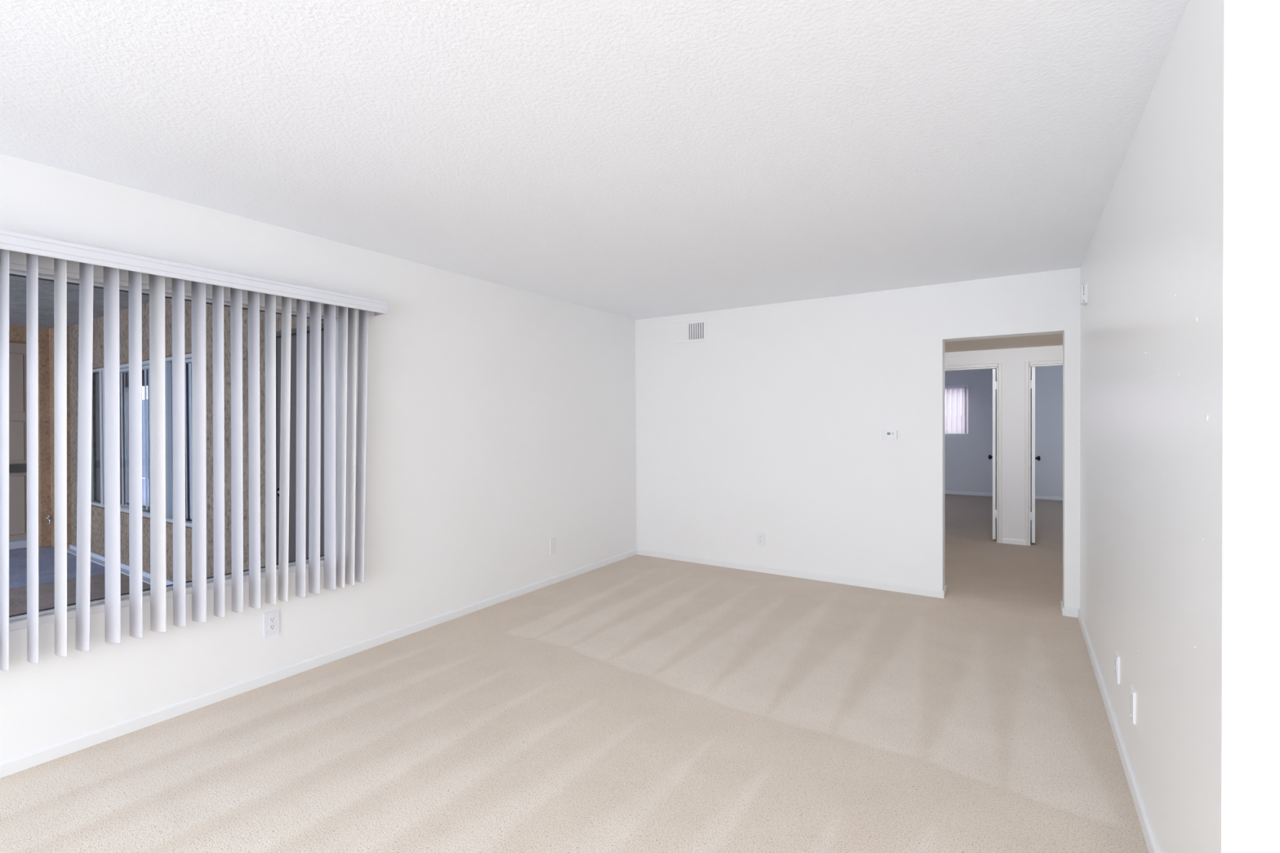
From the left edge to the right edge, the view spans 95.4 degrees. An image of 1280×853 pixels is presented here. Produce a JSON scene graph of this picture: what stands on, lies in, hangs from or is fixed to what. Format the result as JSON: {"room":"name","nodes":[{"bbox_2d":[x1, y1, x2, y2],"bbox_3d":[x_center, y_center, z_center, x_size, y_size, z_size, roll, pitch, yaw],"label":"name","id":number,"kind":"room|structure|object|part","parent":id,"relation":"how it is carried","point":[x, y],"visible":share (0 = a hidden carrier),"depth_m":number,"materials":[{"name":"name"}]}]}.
{"room":"empty living room","nodes":[
{"label":"empty living room","id":0,"kind":"room"},
{"bbox_2d":[0,153,636,762],"bbox_3d":[-2.695,0.154,2.120,0.150,2.440,9.818,0,1,33],"label":"wall","id":1,"kind":"structure","parent":0,"point":[501,420],"depth_m":3.79,"materials":[{"name":"white paint"}]},
{"bbox_2d":[8,262,338,631],"bbox_3d":[-2.462,0.081,2.416,0.089,1.456,2.470,0,1,33],"label":"window","id":2,"kind":"structure","parent":1,"relation":"in","point":[19,621],"depth_m":2.66,"materials":[{"name":"white"}]},
{"bbox_2d":[0,228,387,671],"bbox_3d":[-2.331,0.094,2.419,0.133,1.679,2.757,0,1,33],"label":"vertical blinds","id":3,"kind":"object","parent":2,"relation":"attached to","point":[344,550],"visible":1,"depth_m":2.77,"materials":[{"name":"white plastic"}]},
{"bbox_2d":[263,609,279,637],"bbox_3d":[-1.962,1.049,3.104,0.010,0.128,0.078,0,1,33],"label":"power outlet","id":4,"kind":"object","parent":1,"relation":"attached to","point":[271,619],"visible":1,"depth_m":3.10,"materials":[{"name":"white plastic"}]},
{"bbox_2d":[268,624,275,630],"bbox_3d":[-1.959,1.069,3.103,0.004,0.027,0.034,0,1,33],"label":"socket","id":5,"kind":"object","parent":4,"relation":"attached to","point":[271,627],"depth_m":3.10,"materials":[{"name":"grey plastic"}]},
{"bbox_2d":[268,617,275,622],"bbox_3d":[-1.959,1.030,3.102,0.004,0.027,0.034,0,1,33],"label":"socket","id":6,"kind":"object","parent":4,"relation":"attached to","point":[271,620],"depth_m":3.10,"materials":[{"name":"grey plastic"}]},
{"bbox_2d":[0,548,637,777],"bbox_3d":[-2.663,1.345,2.022,0.012,0.058,9.668,0,1,33],"label":"baseboard","id":7,"kind":"structure","parent":1,"relation":"attached to","point":[10,766],"depth_m":3.00,"materials":[{"name":"white paint"}]},
{"bbox_2d":[550,537,556,555],"bbox_3d":[-0.742,1.022,4.985,0.008,0.140,0.074,0,1,33],"label":"blank wall plate","id":8,"kind":"object","parent":1,"relation":"attached to","point":[553,540],"visible":1,"depth_m":4.98,"materials":[{"name":"white plastic"}]},
{"bbox_2d":[0,493,1149,852],"bbox_3d":[2.225,1.344,3.190,7.140,0.001,17.150,0,1,33],"label":"floor","id":9,"kind":"structure","parent":0,"point":[636,704],"depth_m":2.55,"materials":[{"name":"beige carpet"}]},
{"bbox_2d":[0,0,1188,319],"bbox_3d":[0.224,-1.124,0.134,7.210,0.120,9.988,0,1,33],"label":"ceiling","id":10,"kind":"structure","parent":0,"point":[632,159],"depth_m":2.08,"materials":[{"name":"white paint"}]},
{"bbox_2d":[635,266,1080,609],"bbox_3d":[1.558,0.112,5.134,3.702,2.440,0.170,0,1,33],"label":"wall","id":11,"kind":"structure","parent":0,"point":[772,424],"depth_m":5.01,"materials":[{"name":"white paint"}]},
{"bbox_2d":[671,319,706,343],"bbox_3d":[0.476,-0.929,5.719,0.405,0.205,0.008,0,1,33],"label":"air vent","id":12,"kind":"object","parent":11,"relation":"in","point":[692,331],"visible":1,"depth_m":5.71,"materials":[{"name":"white metal"}]},
{"bbox_2d":[756,532,764,546],"bbox_3d":[1.105,1.031,5.330,0.078,0.118,0.010,0,1,33],"label":"power outlet","id":13,"kind":"object","parent":11,"relation":"attached to","point":[760,536],"visible":1,"depth_m":5.33,"materials":[{"name":"white plastic"}]},
{"bbox_2d":[636,548,1078,617],"bbox_3d":[1.560,1.303,5.138,3.678,0.058,0.182,0,1,33],"label":"baseboard","id":14,"kind":"structure","parent":11,"relation":"attached to","point":[1071,612],"depth_m":5.06,"materials":[{"name":"white paint"}]},
{"bbox_2d":[881,429,897,439],"bbox_3d":[2.019,0.066,4.717,0.118,0.080,0.026,0,1,33],"label":"thermostat","id":15,"kind":"object","parent":11,"relation":"attached to","point":[886,433],"visible":1,"depth_m":4.71,"materials":[{"name":"white plastic"}]},
{"bbox_2d":[944,365,1062,497],"bbox_3d":[6.716,0.050,10.437,6.500,2.440,0.120,0,1,33],"label":"wall","id":16,"kind":"structure","parent":0,"point":[968,467],"depth_m":10.61,"materials":[{"name":"white paint"}]},
{"bbox_2d":[944,385,968,433],"bbox_3d":[5.467,-0.318,11.101,1.380,0.896,0.065,0,1,33],"label":"vertical blinds","id":17,"kind":"object","parent":16,"relation":"attached to","point":[956,397],"visible":0.35,"depth_m":10.82,"materials":[{"name":"white plastic"}]},
{"bbox_2d":[945,490,1062,500],"bbox_3d":[6.686,1.241,10.390,6.300,0.058,0.012,0,1,33],"label":"baseboard","id":18,"kind":"structure","parent":16,"relation":"attached to","point":[1040,497],"depth_m":10.64,"materials":[{"name":"white paint"}]},
{"bbox_2d":[944,345,1062,542],"bbox_3d":[4.179,0.090,6.528,6.500,2.440,0.100,0,1,33],"label":"wall","id":19,"kind":"structure","parent":0,"point":[1013,361],"depth_m":6.49,"materials":[{"name":"white paint"}]},
{"bbox_2d":[944,363,1002,542],"bbox_3d":[3.915,0.296,7.096,0.856,2.023,0.788,0,1,33],"label":"door frame","id":20,"kind":"structure","parent":19,"relation":"in","point":[997,456],"depth_m":6.58,"materials":[{"name":"white paint"}]},
{"bbox_2d":[1002,537,1025,545],"bbox_3d":[4.163,1.282,6.484,0.216,0.058,0.012,0,1,33],"label":"baseboard","id":21,"kind":"structure","parent":19,"relation":"attached to","point":[1012,541],"depth_m":6.48,"materials":[{"name":"white paint"}]},
{"bbox_2d":[1024,360,1062,546],"bbox_3d":[4.813,0.296,6.513,0.856,2.023,0.788,0,1,33],"label":"door frame","id":22,"kind":"structure","parent":19,"relation":"in","point":[1029,423],"depth_m":6.41,"materials":[{"name":"white paint"}]},
{"bbox_2d":[944,333,1062,352],"bbox_3d":[3.435,-0.908,5.474,2.300,0.100,2.462,0,1,33],"label":"ceiling","id":23,"kind":"structure","parent":0,"point":[1053,340],"depth_m":6.05,"materials":[{"name":"beige paint"}]},
{"bbox_2d":[1080,0,1279,852],"bbox_3d":[2.247,0.128,2.679,0.132,2.440,3.538,0,1,33],"label":"wall","id":24,"kind":"structure","parent":0,"point":[1180,320],"depth_m":1.45,"materials":[{"name":"white paint"}]},
{"bbox_2d":[1080,282,1087,305],"bbox_3d":[2.801,-0.834,3.676,0.030,0.125,0.115,0,1,33],"label":"sensor","id":25,"kind":"object","parent":24,"relation":"attached to","point":[1083,288],"visible":1,"depth_m":3.64,"materials":[{"name":"white plastic"}]},
{"bbox_2d":[1115,651,1119,684],"bbox_3d":[2.055,1.038,2.510,0.010,0.118,0.078,0,1,33],"label":"power outlet","id":26,"kind":"object","parent":24,"relation":"attached to","point":[1117,655],"visible":1,"depth_m":2.49,"materials":[{"name":"white plastic"}]},
{"bbox_2d":[1077,608,1159,852],"bbox_3d":[2.147,1.318,2.655,0.012,0.062,3.368,0,1,33],"label":"baseboard","id":27,"kind":"structure","parent":24,"relation":"attached to","point":[1148,835],"depth_m":2.32,"materials":[{"name":"white paint"}]},
{"bbox_2d":[1129,684,1135,724],"bbox_3d":[1.837,1.038,2.175,0.010,0.118,0.078,0,1,33],"label":"blank wall plate","id":28,"kind":"object","parent":24,"relation":"attached to","point":[1132,694],"visible":1,"depth_m":2.15,"materials":[{"name":"white plastic"}]},
{"label":"outside","id":29,"kind":"structure","parent":0,"visible":0},
{"bbox_2d":[142,478,149,504],"bbox_3d":[-8.670,1.479,11.439,13.000,0.100,2.280,0,1,33],"label":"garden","id":30,"kind":"object","parent":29,"point":[143,479],"depth_m":12.82,"materials":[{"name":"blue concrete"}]},
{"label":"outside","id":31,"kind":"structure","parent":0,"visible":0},
{"bbox_2d":[8,275,149,328],"bbox_3d":[-5.362,-1.117,3.714,6.060,0.060,3.810,0,1,33],"label":"ceiling","id":32,"kind":"structure","parent":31,"point":[17,285],"depth_m":5.16,"materials":[{"name":"grey paint"}]},
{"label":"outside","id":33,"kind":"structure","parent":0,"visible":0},
{"bbox_2d":[120,502,191,521],"bbox_3d":[-5.894,1.399,7.304,10.760,0.098,1.590,0,1,33],"label":"window sill","id":34,"kind":"structure","parent":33,"point":[121,504],"depth_m":9.40,"materials":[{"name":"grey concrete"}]},
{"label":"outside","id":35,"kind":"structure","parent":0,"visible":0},
{"bbox_2d":[8,573,150,615],"bbox_3d":[-4.988,1.434,2.043,3.610,0.100,5.970,0,1,33],"label":"floor","id":36,"kind":"structure","parent":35,"point":[17,596],"depth_m":4.77,"materials":[{"name":"brown concrete"}]},
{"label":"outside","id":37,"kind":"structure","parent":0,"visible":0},
{"bbox_2d":[8,546,104,589],"bbox_3d":[-7.529,1.435,3.693,2.450,0.096,5.970,0,1,33],"label":"floor","id":38,"kind":"structure","parent":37,"point":[17,557],"depth_m":5.66,"materials":[{"name":"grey concrete"}]},
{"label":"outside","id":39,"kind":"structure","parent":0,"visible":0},
{"bbox_2d":[142,399,148,478],"bbox_3d":[-9.677,0.337,13.559,17.000,2.160,0.200,0,1,33],"label":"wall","id":40,"kind":"structure","parent":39,"point":[143,400],"depth_m":15.99,"materials":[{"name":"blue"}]},
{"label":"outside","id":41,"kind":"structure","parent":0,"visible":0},
{"bbox_2d":[120,363,191,516],"bbox_3d":[-5.927,0.049,7.252,10.760,2.600,1.690,0,1,33],"label":"wall","id":42,"kind":"structure","parent":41,"point":[125,390],"depth_m":10.04,"materials":[{"name":"grey"}]},
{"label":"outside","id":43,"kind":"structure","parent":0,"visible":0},
{"bbox_2d":[69,297,324,582],"bbox_3d":[-4.337,-0.018,5.248,6.010,2.750,0.140,0,1,33],"label":"wall","id":44,"kind":"structure","parent":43,"point":[97,521],"depth_m":4.69,"materials":[{"name":"brown paint"}]},
{"bbox_2d":[66,544,173,585],"bbox_3d":[-4.469,1.332,5.220,4.380,0.052,0.075,0,1,33],"label":"trim","id":45,"kind":"structure","parent":44,"relation":"attached to","point":[99,559],"depth_m":5.70,"materials":[{"name":"grey paint"}]},
{"bbox_2d":[91,353,191,527],"bbox_3d":[-4.729,0.115,5.480,2.800,1.425,0.054,0,1,33],"label":"window","id":46,"kind":"structure","parent":44,"relation":"in","point":[169,517],"depth_m":5.10,"materials":[{"name":"silver metal"}]},
{"bbox_2d":[95,373,100,501],"bbox_3d":[-5.685,0.116,6.165,0.410,1.360,0.008,0,1,33],"label":"screen","id":47,"kind":"object","parent":46,"relation":"attached to","point":[97,377],"visible":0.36,"depth_m":6.24,"materials":[{"name":"grey"}]},
{"bbox_2d":[120,368,128,506],"bbox_3d":[-5.079,0.106,5.791,0.227,1.356,0.060,0,1,33],"label":"vertical blinds","id":48,"kind":"object","parent":46,"relation":"attached to","point":[126,370],"depth_m":5.88,"materials":[{"name":"white plastic"}]},
{"bbox_2d":[142,364,150,510],"bbox_3d":[-4.619,0.105,5.492,0.193,1.355,0.060,0,1,33],"label":"vertical blinds","id":49,"kind":"object","parent":46,"relation":"attached to","point":[147,366],"depth_m":5.53,"materials":[{"name":"white plastic"}]},
{"bbox_2d":[184,358,191,519],"bbox_3d":[-3.810,0.107,4.967,0.134,1.360,0.060,0,1,33],"label":"vertical blinds","id":50,"kind":"object","parent":46,"relation":"attached to","point":[187,361],"depth_m":5.00,"materials":[{"name":"white plastic"}]},
{"bbox_2d":[275,323,324,564],"bbox_3d":[-2.217,0.358,3.858,0.800,2.000,0.149,0,1,33],"label":"window","id":51,"kind":"structure","parent":44,"relation":"in","point":[292,483],"depth_m":3.91,"materials":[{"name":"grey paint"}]},
{"bbox_3d":[-2.504,0.454,3.995,0.060,0.060,0.064,0,1,33],"label":"knob","id":52,"kind":"part","parent":51,"relation":"part of","materials":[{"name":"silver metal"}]},
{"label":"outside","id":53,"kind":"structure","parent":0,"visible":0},
{"bbox_2d":[8,325,71,548],"bbox_3d":[-7.967,0.003,4.559,0.770,2.750,4.970,0,1,33],"label":"wall","id":54,"kind":"structure","parent":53,"point":[17,334],"depth_m":6.56,"materials":[{"name":"brown paint"}]},
{"bbox_2d":[8,342,39,550],"bbox_3d":[-7.275,0.214,6.076,0.220,2.300,1.365,0,1,33],"label":"door","id":55,"kind":"structure","parent":54,"relation":"in","point":[17,352],"depth_m":6.57,"materials":[{"name":"beige paint"}]},
{"bbox_3d":[-7.325,-0.486,6.116,0.012,0.660,1.190,0,1,33],"label":"raised panel","id":56,"kind":"part","parent":55,"relation":"part of","materials":[{"name":"beige paint"}]},
{"bbox_3d":[-7.322,0.164,6.121,0.012,0.440,1.190,0,1,33],"label":"raised panel","id":57,"kind":"part","parent":55,"relation":"part of","materials":[{"name":"beige paint"}]},
{"bbox_3d":[-7.319,0.893,6.126,0.012,0.660,1.190,0,1,33],"label":"raised panel","id":58,"kind":"part","parent":55,"relation":"part of","materials":[{"name":"beige paint"}]},
{"bbox_3d":[-7.189,0.472,6.282,0.060,0.090,0.900,0,1,33],"label":"rail","id":59,"kind":"part","parent":55,"relation":"part of","materials":[{"name":"grey"}]},
{"bbox_2d":[45,514,52,524],"bbox_3d":[-6.657,1.043,6.565,0.084,0.104,0.040,0,1,33],"label":"tap","id":60,"kind":"object","parent":54,"relation":"attached to","point":[47,517],"visible":1,"depth_m":6.55,"materials":[{"name":"silver metal"}]},
{"bbox_3d":[-6.657,1.057,6.565,0.084,0.076,0.040,0,1,33],"label":"spout","id":61,"kind":"part","parent":60,"relation":"part of","materials":[{"name":"silver metal"}]}
]}

